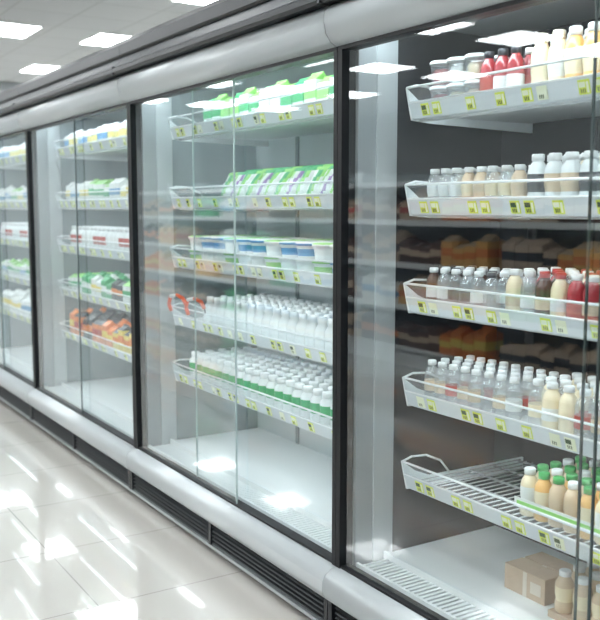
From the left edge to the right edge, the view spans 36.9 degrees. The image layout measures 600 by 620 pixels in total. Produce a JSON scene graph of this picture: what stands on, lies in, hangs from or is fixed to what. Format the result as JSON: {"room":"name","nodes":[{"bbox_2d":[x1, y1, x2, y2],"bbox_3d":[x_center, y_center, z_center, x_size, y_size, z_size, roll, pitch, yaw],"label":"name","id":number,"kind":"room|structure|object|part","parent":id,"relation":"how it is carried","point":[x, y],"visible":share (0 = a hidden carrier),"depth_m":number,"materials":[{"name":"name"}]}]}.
{"room":"supermarket","nodes":[
{"label":"supermarket","id":0,"kind":"room"},
{"bbox_2d":[0,0,203,82],"bbox_3d":[-2.104,-2.435,5.229,17.000,0.100,21.500,-4,8,-32],"label":"ceiling","id":1,"kind":"structure","parent":0,"point":[66,23],"depth_m":8.70,"materials":[{"name":"tile"}]},
{"bbox_2d":[0,0,215,73],"bbox_3d":[-2.770,-2.496,6.287,13.180,0.015,15.080,-4,8,-32],"label":"panels","id":2,"kind":"object","parent":1,"relation":"attached to","point":[9,29],"depth_m":9.28,"materials":[{"name":"white plastic"}]},
{"bbox_2d":[0,399,311,619],"bbox_3d":[-2.104,0.844,5.601,17.000,0.100,21.500,-4,8,-32],"label":"floor","id":3,"kind":"structure","parent":0,"point":[76,543],"depth_m":3.70,"materials":[{"name":"tile"}]},
{"bbox_2d":[0,81,20,91],"bbox_3d":[-4.160,-1.681,13.229,0.460,3.200,0.460,-4,8,-32],"label":"wall","id":4,"kind":"structure","parent":3,"relation":"on","point":[4,86],"depth_m":12.79,"materials":[{"name":"paint"}]},
{"bbox_2d":[0,83,34,420],"bbox_3d":[-1.927,-0.439,6.710,0.812,2.200,1.739,-4,8,-32],"label":"refrigerated display case","id":5,"kind":"object","parent":3,"relation":"on","point":[16,329],"visible":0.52,"depth_m":6.70,"materials":[{"name":"grey metal"}]},
{"bbox_3d":[-1.957,-0.368,6.218,0.006,1.670,0.892,-4,8,-32],"label":"glass door","id":6,"kind":"part","parent":5,"relation":"part of","materials":[{"name":"grey"}]},
{"bbox_3d":[-2.407,-0.444,6.884,0.006,1.670,0.890,-4,8,-32],"label":"glass door","id":7,"kind":"part","parent":5,"relation":"part of","materials":[{"name":"grey"}]},
{"bbox_2d":[0,143,25,158],"bbox_3d":[-1.911,-1.154,6.560,0.257,0.130,1.432,-4,8,-32],"label":"cartons","id":8,"kind":"object","parent":5,"relation":"on","point":[20,151],"visible":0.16,"depth_m":6.69,"materials":[{"name":"white cardboard"}]},
{"bbox_2d":[0,147,25,169],"bbox_3d":[-1.847,-1.114,6.613,0.540,0.124,1.485,-4,8,-32],"label":"shelf","id":9,"kind":"object","parent":5,"relation":"attached to","point":[18,162],"depth_m":6.62,"materials":[{"name":"white"}]},
{"bbox_3d":[-2.203,-1.283,6.439,0.106,0.131,1.739,-4,8,-32],"label":"header panel","id":10,"kind":"part","parent":5,"relation":"part of","materials":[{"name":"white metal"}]},
{"bbox_2d":[0,185,26,200],"bbox_3d":[-1.911,-0.845,6.595,0.257,0.149,1.432,-4,8,-32],"label":"boxes","id":11,"kind":"object","parent":5,"relation":"in","point":[10,190],"visible":0.2,"depth_m":6.76,"materials":[{"name":"white"}]},
{"bbox_2d":[0,194,27,209],"bbox_3d":[-1.847,-0.796,6.649,0.540,0.124,1.485,-4,8,-32],"label":"shelf","id":12,"kind":"object","parent":5,"relation":"attached to","point":[17,205],"depth_m":6.58,"materials":[{"name":"white metal"}]},
{"bbox_2d":[0,230,28,247],"bbox_3d":[-1.847,-0.523,6.680,0.540,0.124,1.485,-4,8,-32],"label":"shelf","id":13,"kind":"object","parent":5,"relation":"attached to","point":[6,241],"depth_m":6.59,"materials":[{"name":"white metal"}]},
{"bbox_2d":[1,222,28,239],"bbox_3d":[-1.938,-0.568,6.629,0.200,0.140,1.387,-4,8,-32],"label":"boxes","id":14,"kind":"object","parent":5,"relation":"in","point":[10,227],"visible":0.23,"depth_m":6.83,"materials":[{"name":"white cardboard"}]},
{"bbox_2d":[1,258,29,279],"bbox_3d":[-1.911,-0.294,6.657,0.257,0.138,1.432,-4,8,-32],"label":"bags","id":15,"kind":"object","parent":5,"relation":"in","point":[19,265],"visible":0.28,"depth_m":6.85,"materials":[{"name":"white"}]},
{"bbox_2d":[0,386,30,420],"bbox_3d":[-2.217,0.591,6.642,0.029,0.108,1.739,-4,8,-32],"label":"vent grille","id":16,"kind":"object","parent":5,"relation":"attached to","point":[18,403],"depth_m":6.22,"materials":[{"name":"black plastic"}]},
{"bbox_2d":[2,268,29,285],"bbox_3d":[-1.847,-0.249,6.711,0.540,0.124,1.485,-4,8,-32],"label":"shelf","id":17,"kind":"object","parent":5,"relation":"attached to","point":[7,277],"depth_m":6.62,"materials":[{"name":"white metal"}]},
{"bbox_2d":[0,298,31,323],"bbox_3d":[-1.847,0.019,6.741,0.540,0.124,1.485,-4,8,-32],"label":"shelf","id":18,"kind":"object","parent":5,"relation":"attached to","point":[8,312],"depth_m":6.68,"materials":[{"name":"white metal"}]},
{"bbox_2d":[3,288,30,317],"bbox_3d":[-1.911,-0.033,6.687,0.257,0.154,1.432,-4,8,-32],"label":"boxes","id":19,"kind":"object","parent":5,"relation":"in","point":[19,298],"visible":0.31,"depth_m":6.91,"materials":[{"name":"white"}]},
{"bbox_2d":[12,40,134,490],"bbox_3d":[-0.998,-0.273,5.245,0.812,2.200,1.739,-4,8,-32],"label":"refrigerated display case","id":20,"kind":"object","parent":3,"relation":"on","point":[82,396],"visible":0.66,"depth_m":5.66,"materials":[{"name":"grey metal"}]},
{"bbox_3d":[-1.275,-1.117,4.974,0.106,0.131,1.739,-4,8,-32],"label":"header panel","id":21,"kind":"part","parent":20,"relation":"part of","materials":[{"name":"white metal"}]},
{"bbox_3d":[-1.028,-0.202,4.754,0.006,1.670,0.892,-4,8,-32],"label":"glass door","id":22,"kind":"part","parent":20,"relation":"part of","materials":[{"name":"grey"}]},
{"bbox_3d":[-1.478,-0.277,5.419,0.006,1.670,0.890,-4,8,-32],"label":"glass door","id":23,"kind":"part","parent":20,"relation":"part of","materials":[{"name":"grey"}]},
{"bbox_2d":[31,406,130,490],"bbox_3d":[-1.289,0.757,5.178,0.029,0.108,1.739,-4,8,-32],"label":"vent grille","id":24,"kind":"object","parent":20,"relation":"attached to","point":[100,459],"depth_m":5.03,"materials":[{"name":"black plastic"}]},
{"bbox_2d":[54,126,127,161],"bbox_3d":[-0.919,-0.948,5.148,0.540,0.124,1.485,-4,8,-32],"label":"shelf","id":25,"kind":"object","parent":20,"relation":"attached to","point":[112,149],"depth_m":5.28,"materials":[{"name":"white metal"}]},
{"bbox_2d":[55,190,128,210],"bbox_3d":[-0.919,-0.630,5.184,0.540,0.124,1.485,-4,8,-32],"label":"shelf","id":26,"kind":"object","parent":20,"relation":"attached to","point":[119,204],"depth_m":5.16,"materials":[{"name":"white metal"}]},
{"bbox_2d":[56,235,129,260],"bbox_3d":[-0.919,-0.357,5.215,0.540,0.124,1.485,-4,8,-32],"label":"shelf","id":27,"kind":"object","parent":20,"relation":"attached to","point":[88,251],"depth_m":5.15,"materials":[{"name":"white metal"}]},
{"bbox_2d":[58,278,130,312],"bbox_3d":[-0.919,-0.083,5.246,0.540,0.124,1.485,-4,8,-32],"label":"shelf","id":28,"kind":"object","parent":20,"relation":"attached to","point":[65,290],"depth_m":5.18,"materials":[{"name":"white metal"}]},
{"bbox_2d":[64,120,126,146],"bbox_3d":[-0.983,-0.988,5.095,0.257,0.129,1.432,-4,8,-32],"label":"cartons","id":29,"kind":"object","parent":20,"relation":"on","point":[120,132],"visible":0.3,"depth_m":5.11,"materials":[{"name":"white cardboard"}]},
{"bbox_2d":[59,321,131,362],"bbox_3d":[-0.919,0.185,5.277,0.540,0.124,1.485,-4,8,-32],"label":"shelf","id":30,"kind":"object","parent":20,"relation":"attached to","point":[66,332],"depth_m":5.22,"materials":[{"name":"white metal"}]},
{"bbox_2d":[66,178,127,199],"bbox_3d":[-0.983,-0.679,5.130,0.257,0.148,1.432,-4,8,-32],"label":"boxes","id":31,"kind":"object","parent":20,"relation":"in","point":[120,183],"visible":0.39,"depth_m":5.17,"materials":[{"name":"white"}]},
{"bbox_2d":[68,270,130,303],"bbox_3d":[-0.983,-0.128,5.192,0.257,0.140,1.432,-4,8,-32],"label":"bags","id":32,"kind":"object","parent":20,"relation":"in","point":[118,282],"visible":0.5,"depth_m":5.28},
{"bbox_2d":[70,226,128,250],"bbox_3d":[-1.009,-0.402,5.165,0.200,0.140,1.388,-4,8,-32],"label":"boxes","id":33,"kind":"object","parent":20,"relation":"in","point":[100,233],"visible":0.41,"depth_m":5.25,"materials":[{"name":"white cardboard"}]},
{"bbox_2d":[70,307,131,354],"bbox_3d":[-0.983,0.131,5.222,0.257,0.157,1.432,-4,8,-32],"label":"packages","id":34,"kind":"object","parent":20,"relation":"in","point":[112,325],"visible":0.47,"depth_m":5.36,"materials":[{"name":"orange plastic"}]},
{"bbox_2d":[111,0,337,619],"bbox_3d":[-0.070,-0.107,3.780,0.812,2.200,1.739,-4,8,-32],"label":"refrigerated display case","id":35,"kind":"object","parent":3,"relation":"on","point":[252,480],"depth_m":4.02,"materials":[{"name":"grey metal"}]},
{"bbox_3d":[-0.520,-0.024,4.087,0.032,0.095,0.373,-4,8,-32],"label":"shelf clip handles","id":36,"kind":"part","parent":35,"relation":"part of","materials":[{"name":"orange plastic"}]},
{"bbox_3d":[-0.156,-0.046,3.377,0.006,1.670,1.102,-4,8,-32],"label":"glass door","id":37,"kind":"part","parent":35,"relation":"part of","materials":[{"name":"grey"}]},
{"bbox_3d":[-0.346,-0.951,3.509,0.106,0.131,1.739,-4,8,-32],"label":"header panel","id":38,"kind":"part","parent":35,"relation":"part of","materials":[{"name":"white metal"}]},
{"bbox_2d":[130,471,327,619],"bbox_3d":[-0.360,0.923,3.713,0.029,0.108,1.739,-4,8,-32],"label":"vent grille","id":39,"kind":"object","parent":35,"relation":"attached to","point":[294,591],"depth_m":3.52,"materials":[{"name":"black plastic"}]},
{"bbox_3d":[-0.518,-0.106,3.904,0.006,1.670,1.010,-4,8,-32],"label":"glass door","id":40,"kind":"part","parent":35,"relation":"part of","materials":[{"name":"grey"}]},
{"bbox_2d":[168,84,333,146],"bbox_3d":[0.009,-0.782,3.683,0.540,0.124,1.485,-4,8,-32],"label":"shelf","id":41,"kind":"object","parent":35,"relation":"attached to","point":[310,124],"depth_m":3.80,"materials":[{"name":"white metal"}]},
{"bbox_2d":[169,180,332,211],"bbox_3d":[0.009,-0.464,3.719,0.540,0.124,1.485,-4,8,-32],"label":"shelf","id":42,"kind":"object","parent":35,"relation":"attached to","point":[323,202],"depth_m":3.58,"materials":[{"name":"white metal"}]},
{"bbox_2d":[170,245,332,287],"bbox_3d":[0.009,-0.191,3.750,0.540,0.124,1.485,-4,8,-32],"label":"shelf","id":43,"kind":"object","parent":35,"relation":"attached to","point":[321,279],"depth_m":3.56,"materials":[{"name":"white metal"}]},
{"bbox_2d":[171,303,332,364],"bbox_3d":[0.009,0.083,3.781,0.540,0.124,1.485,-4,8,-32],"label":"shelf","id":44,"kind":"object","parent":35,"relation":"attached to","point":[323,356],"depth_m":3.61,"materials":[{"name":"white metal"}]},
{"bbox_2d":[172,359,331,439],"bbox_3d":[0.009,0.351,3.812,0.540,0.124,1.485,-4,8,-32],"label":"shelf","id":45,"kind":"object","parent":35,"relation":"attached to","point":[181,375],"depth_m":3.66,"materials":[{"name":"white metal"}]},
{"bbox_2d":[188,235,332,272],"bbox_3d":[-0.024,-0.231,3.732,0.344,0.123,1.409,-4,8,-32],"label":"tubs","id":46,"kind":"object","parent":35,"relation":"in","point":[293,247],"visible":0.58,"depth_m":3.67,"materials":[{"name":"white plastic"}]},
{"bbox_2d":[189,346,332,427],"bbox_3d":[-0.025,0.311,3.805,0.344,0.120,1.381,-4,8,-32],"label":"bottles","id":47,"kind":"object","parent":35,"relation":"in","point":[299,382],"visible":0.7,"depth_m":3.78,"materials":[{"name":"white plastic"}]},
{"bbox_2d":[203,293,332,351],"bbox_3d":[0.025,0.049,3.694,0.347,0.126,1.252,-4,8,-32],"label":"bottles","id":48,"kind":"object","parent":35,"relation":"in","point":[310,318],"visible":0.61,"depth_m":3.69,"materials":[{"name":"white plastic"}]},
{"bbox_2d":[203,71,333,120],"bbox_3d":[-0.005,-0.823,3.570,0.272,0.145,1.156,-4,8,-32],"label":"cartons","id":49,"kind":"object","parent":35,"relation":"on","point":[318,79],"visible":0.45,"depth_m":3.47,"materials":[{"name":"white cardboard"}]},
{"bbox_2d":[220,164,332,195],"bbox_3d":[0.034,-0.502,3.560,0.246,0.150,1.198,-4,8,-32],"label":"bags","id":50,"kind":"object","parent":35,"relation":"in","point":[324,172],"visible":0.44,"depth_m":3.54,"materials":[{"name":"green plastic"}]},
{"bbox_2d":[317,0,599,619],"bbox_3d":[0.858,0.059,2.316,0.812,2.200,1.739,-4,8,-32],"label":"refrigerated display case","id":51,"kind":"object","parent":3,"relation":"on","point":[429,522],"visible":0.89,"depth_m":2.89,"materials":[{"name":"grey metal"}]},
{"bbox_2d":[328,601,356,619],"bbox_3d":[0.568,1.090,2.248,0.029,0.108,1.739,-4,8,-32],"label":"vent grille","id":52,"kind":"object","parent":51,"relation":"attached to","point":[335,611],"depth_m":2.93,"materials":[{"name":"black plastic"}]},
{"bbox_3d":[0.582,-0.785,2.045,0.106,0.131,1.739,-4,8,-32],"label":"header panel","id":53,"kind":"part","parent":51,"relation":"part of","materials":[{"name":"white metal"}]},
{"bbox_2d":[429,53,523,97],"bbox_3d":[0.530,-0.670,2.687,0.227,0.147,0.224,-4,8,-32],"label":"jars","id":54,"kind":"object","parent":51,"relation":"in","point":[471,63],"visible":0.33,"depth_m":2.64,"materials":[{"name":"white plastic"}]},
{"bbox_2d":[427,164,529,197],"bbox_3d":[0.572,-0.360,2.642,0.209,0.115,0.398,-4,8,-32],"label":"bottles","id":55,"kind":"object","parent":51,"relation":"on","point":[481,173],"visible":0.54,"depth_m":2.57,"materials":[{"name":"white plastic"}]},
{"bbox_2d":[426,266,536,309],"bbox_3d":[0.546,-0.067,2.716,0.209,0.115,0.299,-4,8,-32],"label":"water bottles","id":56,"kind":"object","parent":51,"relation":"on","point":[494,281],"visible":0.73,"depth_m":2.69,"materials":[{"name":"clear plastic"}]},
{"bbox_2d":[424,355,561,419],"bbox_3d":[0.573,0.227,2.707,0.210,0.120,0.398,-4,8,-32],"label":"water bottles","id":57,"kind":"object","parent":51,"relation":"on","point":[488,386],"visible":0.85,"depth_m":2.67,"materials":[{"name":"clear"}]},
{"bbox_2d":[401,454,599,566],"bbox_3d":[0.938,0.577,2.354,0.540,0.124,1.485,-4,8,-32],"label":"shelf","id":58,"kind":"object","parent":51,"relation":"attached to","point":[423,483],"depth_m":2.66,"materials":[{"name":"silver metal"}]},
{"bbox_2d":[403,279,598,341],"bbox_3d":[0.938,0.020,2.291,0.540,0.124,1.485,-4,8,-32],"label":"shelf","id":59,"kind":"object","parent":51,"relation":"attached to","point":[526,320],"depth_m":2.44,"materials":[{"name":"white metal"}]},
{"bbox_2d":[402,371,599,459],"bbox_3d":[0.938,0.311,2.324,0.540,0.124,1.485,-4,8,-32],"label":"shelf","id":60,"kind":"object","parent":51,"relation":"attached to","point":[529,428],"depth_m":2.54,"materials":[{"name":"white metal"}]},
{"bbox_2d":[404,177,599,219],"bbox_3d":[0.938,-0.278,2.257,0.540,0.124,1.485,-4,8,-32],"label":"shelf","id":61,"kind":"object","parent":51,"relation":"attached to","point":[514,207],"depth_m":2.41,"materials":[{"name":"white metal"}]},
{"bbox_2d":[406,52,599,132],"bbox_3d":[0.938,-0.563,2.225,0.540,0.124,1.485,-4,8,-32],"label":"shelf","id":62,"kind":"object","parent":51,"relation":"attached to","point":[516,108],"depth_m":2.50,"materials":[{"name":"white metal"}]},
{"bbox_2d":[480,45,533,90],"bbox_3d":[0.624,-0.651,2.526,0.209,0.145,0.155,-4,8,-32],"label":"bottles","id":63,"kind":"object","parent":51,"relation":"on","point":[521,76],"visible":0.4,"depth_m":2.46,"materials":[{"name":"red plastic"}]},
{"bbox_2d":[504,552,572,605],"bbox_3d":[0.735,0.810,2.722,0.162,0.078,0.160,-4,8,-32],"label":"cardboard box","id":64,"kind":"object","parent":51,"relation":"in","point":[533,577],"visible":0.8,"depth_m":2.69,"materials":[{"name":"beige cardboard"}]},
{"bbox_2d":[505,267,599,320],"bbox_3d":[0.931,-0.005,2.108,0.213,0.130,1.059,-4,8,-32],"label":"bottles","id":65,"kind":"object","parent":51,"relation":"in","point":[556,286],"visible":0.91,"depth_m":2.37,"materials":[{"name":"beige plastic"}]},
{"bbox_2d":[514,455,599,544],"bbox_3d":[0.829,0.520,2.430,0.262,0.135,0.426,-4,8,-32],"label":"juice bottle multipack","id":66,"kind":"object","parent":51,"relation":"on","point":[553,492],"visible":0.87,"depth_m":2.45,"materials":[{"name":"beige"}]},
{"bbox_2d":[527,150,599,195],"bbox_3d":[0.997,-0.306,2.056,0.291,0.140,1.041,-4,8,-32],"label":"bottles","id":67,"kind":"object","parent":51,"relation":"on","point":[574,164],"visible":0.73,"depth_m":2.31,"materials":[{"name":"white plastic"}]},
{"bbox_2d":[528,372,599,438],"bbox_3d":[0.956,0.290,2.103,0.215,0.130,0.972,-4,8,-32],"label":"bottles","id":68,"kind":"object","parent":51,"relation":"in","point":[568,405],"visible":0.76,"depth_m":2.38,"materials":[{"name":"beige plastic"}]},
{"bbox_2d":[530,21,599,82],"bbox_3d":[0.997,-0.604,2.023,0.291,0.165,1.043,-4,8,-32],"label":"bottles","id":69,"kind":"object","parent":51,"relation":"on","point":[575,45],"visible":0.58,"depth_m":2.30,"materials":[{"name":"beige plastic"}]},
{"bbox_2d":[548,562,599,619],"bbox_3d":[0.876,0.805,2.496,0.240,0.140,0.270,-4,8,-32],"label":"bottles","id":70,"kind":"object","parent":51,"relation":"in","point":[563,609],"visible":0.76,"depth_m":2.51,"materials":[{"name":"plastic"}]},
{"bbox_3d":[0.863,0.136,1.770,0.006,1.670,0.764,-4,8,-32],"label":"glass door","id":71,"kind":"part","parent":51,"relation":"part of","materials":[{"name":"grey"}]},
{"bbox_3d":[0.407,0.060,2.444,0.006,1.670,1.000,-4,8,-32],"label":"glass door","id":72,"kind":"part","parent":51,"relation":"part of","materials":[{"name":"grey"}]}
]}

